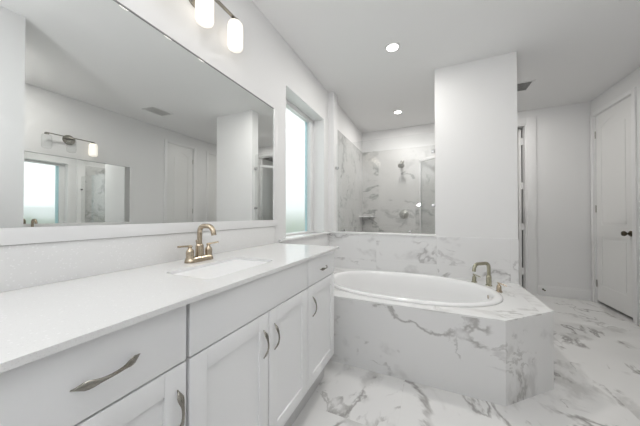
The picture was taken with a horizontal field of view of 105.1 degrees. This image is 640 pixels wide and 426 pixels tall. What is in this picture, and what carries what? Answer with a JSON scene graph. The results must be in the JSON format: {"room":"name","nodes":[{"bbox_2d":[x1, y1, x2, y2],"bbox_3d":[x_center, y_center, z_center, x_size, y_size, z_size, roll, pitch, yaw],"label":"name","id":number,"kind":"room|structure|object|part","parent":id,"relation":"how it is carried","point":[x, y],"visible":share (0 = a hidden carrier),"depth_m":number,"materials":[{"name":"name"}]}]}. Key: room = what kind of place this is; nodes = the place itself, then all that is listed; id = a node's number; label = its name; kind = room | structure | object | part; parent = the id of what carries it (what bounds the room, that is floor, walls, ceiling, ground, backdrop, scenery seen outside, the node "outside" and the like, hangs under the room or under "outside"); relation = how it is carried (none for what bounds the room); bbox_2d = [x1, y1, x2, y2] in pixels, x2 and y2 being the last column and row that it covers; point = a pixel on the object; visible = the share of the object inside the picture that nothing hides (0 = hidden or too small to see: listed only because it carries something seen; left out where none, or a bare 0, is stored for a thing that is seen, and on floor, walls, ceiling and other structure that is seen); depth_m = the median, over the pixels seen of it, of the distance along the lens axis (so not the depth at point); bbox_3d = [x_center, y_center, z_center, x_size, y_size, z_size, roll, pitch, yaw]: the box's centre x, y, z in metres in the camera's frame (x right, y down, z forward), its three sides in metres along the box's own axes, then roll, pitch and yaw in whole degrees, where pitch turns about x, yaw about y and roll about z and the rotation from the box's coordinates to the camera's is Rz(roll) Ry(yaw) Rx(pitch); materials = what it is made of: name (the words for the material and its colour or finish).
{"room":"bathroom","nodes":[
{"label":"bathroom","id":0,"kind":"room"},
{"bbox_2d":[13,0,362,242],"bbox_3d":[-0.482,-0.173,1.917,0.212,2.620,5.940,0,-1,24],"label":"wall","id":1,"kind":"structure","parent":0,"point":[266,66],"depth_m":2.02,"materials":[{"name":"white paint"}]},
{"bbox_2d":[0,226,274,291],"bbox_3d":[-0.756,0.163,1.053,0.016,0.132,1.924,0,-1,24],"label":"backsplash","id":2,"kind":"structure","parent":1,"relation":"attached to","point":[35,264],"depth_m":0.91,"materials":[{"name":"white stone"}]},
{"bbox_2d":[0,0,278,245],"bbox_3d":[-0.736,-0.369,1.095,0.022,0.931,1.928,0,-1,24],"label":"wall mirror","id":3,"kind":"object","parent":1,"relation":"attached to","point":[107,119],"visible":1,"depth_m":0.96,"materials":[{"name":"white mirror"}]},
{"bbox_3d":[-0.736,-0.367,1.095,0.022,0.927,1.928,0,-1,24],"label":"frame","id":4,"kind":"part","parent":3,"relation":"part of","materials":[{"name":"white wood"}]},
{"bbox_2d":[189,0,242,52],"bbox_3d":[-0.608,-1.088,1.271,0.116,0.227,0.525,0,-1,24],"label":"vanity light","id":5,"kind":"object","parent":1,"relation":"attached to","point":[204,9],"visible":1,"depth_m":1.37,"materials":[{"name":"white glass"}]},
{"bbox_3d":[-0.596,-1.060,1.266,0.089,0.170,0.089,0,-1,24],"label":"lamp shade","id":6,"kind":"part","parent":5,"relation":"part of","materials":[{"name":"white glass"}]},
{"bbox_3d":[-0.506,-1.058,1.464,0.089,0.170,0.089,0,-1,24],"label":"lamp shade","id":7,"kind":"part","parent":5,"relation":"part of","materials":[{"name":"white glass"}]},
{"bbox_2d":[286,99,312,235],"bbox_3d":[-0.274,-0.439,2.555,0.060,1.323,0.830,0,-1,24],"label":"window","id":8,"kind":"structure","parent":1,"relation":"in","point":[299,127],"depth_m":2.67,"materials":[{"name":"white glass"}]},
{"bbox_3d":[-0.293,-0.424,2.550,0.006,1.273,0.695,0,-1,24],"label":"pane","id":9,"kind":"part","parent":8,"relation":"part of","materials":[{"name":"white glass"}]},
{"bbox_2d":[328,92,337,231],"bbox_3d":[0.162,-0.624,3.040,0.070,1.700,0.130,0,-1,24],"label":"wall","id":10,"kind":"structure","parent":0,"point":[332,97],"depth_m":2.99,"materials":[{"name":"white paint"}]},
{"bbox_2d":[252,0,639,132],"bbox_3d":[1.226,-1.535,1.754,3.370,0.100,7.020,0,-1,24],"label":"ceiling","id":11,"kind":"structure","parent":0,"point":[575,51],"depth_m":2.17,"materials":[{"name":"white paint"}]},
{"bbox_2d":[384,42,400,52],"bbox_3d":[0.648,-1.477,2.188,0.140,0.008,0.140,0,-1,24],"label":"recessed light","id":12,"kind":"object","parent":11,"relation":"in","point":[391,47],"visible":1,"depth_m":2.18,"materials":[{"name":"white"}]},
{"bbox_2d":[393,110,402,113],"bbox_3d":[1.132,-1.465,3.560,0.140,0.008,0.140,0,-1,24],"label":"recessed light","id":13,"kind":"object","parent":11,"relation":"in","point":[395,111],"visible":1,"depth_m":3.56,"materials":[{"name":"white"}]},
{"bbox_2d":[517,79,535,91],"bbox_3d":[2.343,-1.470,2.863,0.200,0.010,0.260,0,-1,24],"label":"ceiling vent","id":14,"kind":"object","parent":11,"relation":"in","point":[525,85],"visible":0.56,"depth_m":2.83,"materials":[{"name":"grey metal"}]},
{"bbox_2d":[292,278,639,425],"bbox_3d":[1.226,1.185,1.730,3.370,0.100,7.020,0,-1,24],"label":"floor","id":15,"kind":"structure","parent":0,"point":[597,345],"depth_m":1.52,"materials":[{"name":"stone"}]},
{"bbox_2d":[0,305,185,425],"bbox_3d":[-0.657,0.682,0.602,0.555,0.886,0.352,0,-1,24],"label":"vanity cabinet","id":16,"kind":"object","parent":15,"relation":"on","point":[135,374],"visible":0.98,"depth_m":0.50,"materials":[{"name":"white paint"}]},
{"bbox_3d":[-0.419,0.320,0.493,0.029,0.023,0.119,0,-1,24],"label":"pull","id":17,"kind":"part","parent":16,"relation":"part of","materials":[{"name":"silver metal"}]},
{"bbox_3d":[-0.440,0.672,0.503,0.020,0.548,0.346,0,-1,24],"label":"door","id":18,"kind":"part","parent":16,"relation":"part of","materials":[{"name":"white paint"}]},
{"bbox_3d":[-0.357,0.513,0.629,0.017,0.114,0.025,0,-1,-34],"label":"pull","id":19,"kind":"part","parent":16,"relation":"part of","materials":[{"name":"silver metal"}]},
{"bbox_2d":[175,260,307,425],"bbox_3d":[-0.438,0.686,1.090,0.555,0.886,0.715,0,-1,24],"label":"vanity cabinet","id":20,"kind":"object","parent":15,"relation":"on","point":[246,360],"visible":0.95,"depth_m":0.92,"materials":[{"name":"white paint"}]},
{"bbox_2d":[0,243,338,372],"bbox_3d":[-0.513,0.235,0.943,0.548,0.014,1.924,0,-1,24],"label":"countertop","id":21,"kind":"structure","parent":20,"relation":"on","point":[37,322],"depth_m":0.65,"materials":[{"name":"white stone"}]},
{"bbox_2d":[177,224,218,262],"bbox_3d":[-0.546,0.140,1.167,0.131,0.180,0.224,0,-1,24],"label":"faucet","id":22,"kind":"object","parent":21,"relation":"on","point":[199,256],"visible":1,"depth_m":1.17,"materials":[{"name":"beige metal"}]},
{"bbox_3d":[-0.602,0.185,1.135,0.040,0.068,0.040,0,-1,24],"label":"handle","id":23,"kind":"part","parent":22,"relation":"part of","materials":[{"name":"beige metal"}]},
{"bbox_3d":[-0.543,0.135,1.166,0.125,0.170,0.042,0,-1,24],"label":"spout","id":24,"kind":"part","parent":22,"relation":"part of","materials":[{"name":"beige metal"}]},
{"bbox_3d":[-0.560,0.186,1.230,0.040,0.068,0.040,0,-1,24],"label":"handle","id":25,"kind":"part","parent":22,"relation":"part of","materials":[{"name":"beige metal"}]},
{"bbox_3d":[-0.291,0.675,0.834,0.020,0.548,0.358,0,-1,24],"label":"door","id":26,"kind":"part","parent":20,"relation":"part of","materials":[{"name":"white paint"}]},
{"bbox_3d":[-0.209,0.516,0.958,0.017,0.114,0.025,0,-1,-34],"label":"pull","id":27,"kind":"part","parent":20,"relation":"part of","materials":[{"name":"silver metal"}]},
{"bbox_3d":[-0.179,0.519,1.025,0.025,0.114,0.017,0,-1,-8],"label":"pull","id":28,"kind":"part","parent":20,"relation":"part of","materials":[{"name":"silver metal"}]},
{"bbox_3d":[-0.145,0.678,1.159,0.020,0.548,0.345,0,-1,24],"label":"door","id":29,"kind":"part","parent":20,"relation":"part of","materials":[{"name":"white paint"}]},
{"bbox_2d":[296,251,333,417],"bbox_3d":[-0.210,0.691,1.597,0.555,0.886,0.392,0,-1,24],"label":"vanity cabinet","id":30,"kind":"object","parent":15,"relation":"on","point":[320,268],"visible":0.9,"depth_m":1.47,"materials":[{"name":"white paint"}]},
{"bbox_3d":[0.007,0.326,1.502,0.020,0.150,0.388,0,-1,24],"label":"drawer","id":31,"kind":"part","parent":30,"relation":"part of","materials":[{"name":"white paint"}]},
{"bbox_3d":[0.007,0.681,1.499,0.020,0.548,0.388,0,-1,24],"label":"door","id":32,"kind":"part","parent":30,"relation":"part of","materials":[{"name":"white paint"}]},
{"bbox_2d":[279,233,518,283],"bbox_3d":[0.731,0.688,2.110,1.860,0.900,1.080,0,-1,24],"label":"tile","id":33,"kind":"structure","parent":15,"relation":"on","point":[452,257],"depth_m":2.51,"materials":[{"name":"stone"}]},
{"bbox_2d":[419,155,434,232],"bbox_3d":[1.817,0.133,3.546,0.076,2.035,1.041,0,-1,-21],"label":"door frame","id":34,"kind":"structure","parent":15,"relation":"on","point":[430,157],"depth_m":4.02,"materials":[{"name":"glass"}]},
{"bbox_3d":[1.653,0.143,4.031,0.024,1.965,0.018,0,-1,-21],"label":"post","id":35,"kind":"part","parent":34,"relation":"part of","materials":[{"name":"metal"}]},
{"bbox_2d":[330,267,553,405],"bbox_3d":[0.747,0.889,2.135,1.842,0.500,0.993,0,-1,24],"label":"tub deck","id":36,"kind":"object","parent":15,"relation":"on","point":[502,353],"visible":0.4,"depth_m":1.58,"materials":[{"name":"stone"}]},
{"bbox_2d":[334,270,502,306],"bbox_3d":[0.740,0.826,2.166,1.424,0.414,0.894,0,-1,24],"label":"bathtub","id":37,"kind":"object","parent":36,"relation":"in","point":[414,288],"visible":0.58,"depth_m":2.39,"materials":[{"name":"white ceramic"}]},
{"bbox_2d":[471,262,506,292],"bbox_3d":[1.407,0.532,2.116,0.193,0.212,0.358,0,-1,9],"label":"tub faucet","id":38,"kind":"object","parent":36,"relation":"on","point":[488,276],"visible":0.98,"depth_m":2.14,"materials":[{"name":"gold metal"}]},
{"bbox_3d":[1.428,0.606,2.269,0.048,0.067,0.048,0,-1,-18],"label":"handle","id":39,"kind":"part","parent":38,"relation":"part of","materials":[{"name":"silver metal"}]},
{"bbox_3d":[1.409,0.532,2.132,0.212,0.212,0.052,0,-1,-18],"label":"spout","id":40,"kind":"part","parent":38,"relation":"part of","materials":[{"name":"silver metal"}]},
{"bbox_3d":[1.447,0.603,1.981,0.048,0.067,0.048,0,-1,-18],"label":"handle","id":41,"kind":"part","parent":38,"relation":"part of","materials":[{"name":"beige metal"}]},
{"bbox_2d":[435,51,517,238],"bbox_3d":[1.642,-0.166,2.706,0.680,2.620,0.740,0,-1,24],"label":"wall pillar","id":42,"kind":"structure","parent":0,"point":[476,145],"depth_m":2.36,"materials":[{"name":"white paint"}]},
{"bbox_2d":[362,101,591,289],"bbox_3d":[2.248,-0.156,3.874,3.190,2.620,0.132,0,-1,24],"label":"wall","id":43,"kind":"structure","parent":0,"point":[562,132],"depth_m":3.42,"materials":[{"name":"white paint"}]},
{"bbox_2d":[398,160,403,167],"bbox_3d":[1.361,-0.823,4.088,0.104,0.166,0.216,0,-1,24],"label":"sprayer","id":44,"kind":"object","parent":43,"relation":"attached to","point":[400,165],"visible":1,"depth_m":4.03,"materials":[{"name":"silver metal"}]},
{"bbox_2d":[399,210,408,218],"bbox_3d":[1.417,0.025,4.142,0.156,0.163,0.058,0,-1,24],"label":"shower valve","id":45,"kind":"object","parent":43,"relation":"attached to","point":[403,214],"visible":1,"depth_m":4.15,"materials":[{"name":"silver metal"}]},
{"bbox_2d":[517,117,537,294],"bbox_3d":[2.774,-0.100,4.019,0.970,2.510,0.836,0,-1,24],"label":"door","id":46,"kind":"structure","parent":43,"relation":"in","point":[527,190],"depth_m":3.48,"materials":[{"name":"white paint"}]},
{"bbox_2d":[538,285,591,300],"bbox_3d":[3.311,1.079,3.319,0.565,0.140,0.015,0,-1,24],"label":"baseboard","id":47,"kind":"structure","parent":43,"relation":"attached to","point":[562,292],"depth_m":3.31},
{"bbox_2d":[521,131,522,277],"bbox_3d":[2.885,-0.153,4.253,1.400,2.620,1.080,0,-1,24],"label":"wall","id":48,"kind":"structure","parent":0,"point":[521,131],"depth_m":4.33,"materials":[{"name":"white paint"}]},
{"bbox_2d":[591,67,639,312],"bbox_3d":[2.859,-0.177,1.486,0.120,2.620,3.750,0,-1,24],"label":"wall","id":49,"kind":"structure","parent":0,"point":[632,80],"depth_m":2.55,"materials":[{"name":"white paint"}]},
{"bbox_2d":[590,87,638,324],"bbox_3d":[3.437,-0.076,2.845,0.180,2.442,0.769,0,-1,24],"label":"door","id":50,"kind":"structure","parent":49,"relation":"in","point":[613,127],"depth_m":2.81,"materials":[{"name":"white paint"}]},
{"bbox_3d":[3.279,0.221,2.623,0.072,0.062,0.062,0,-1,24],"label":"knob","id":51,"kind":"part","parent":50,"relation":"part of","materials":[{"name":"brown metal"}]},
{"bbox_3d":[0.979,0.693,2.662,1.860,0.900,0.130,0,-1,24],"label":"wall","id":52,"kind":"structure","parent":0,"visible":0},
{"bbox_2d":[279,231,434,241],"bbox_3d":[0.384,0.231,2.349,1.325,0.020,1.225,0,-1,24],"label":"ledge","id":53,"kind":"object","parent":52,"relation":"on","point":[310,234],"visible":0.82,"depth_m":2.67,"materials":[{"name":"white stone"}]},
{"bbox_2d":[335,149,434,233],"bbox_3d":[0.699,-0.311,2.791,1.108,1.070,0.030,0,-1,24],"label":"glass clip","id":54,"kind":"object","parent":53,"relation":"on","point":[432,151],"visible":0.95,"depth_m":2.65,"materials":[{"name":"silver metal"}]}
]}

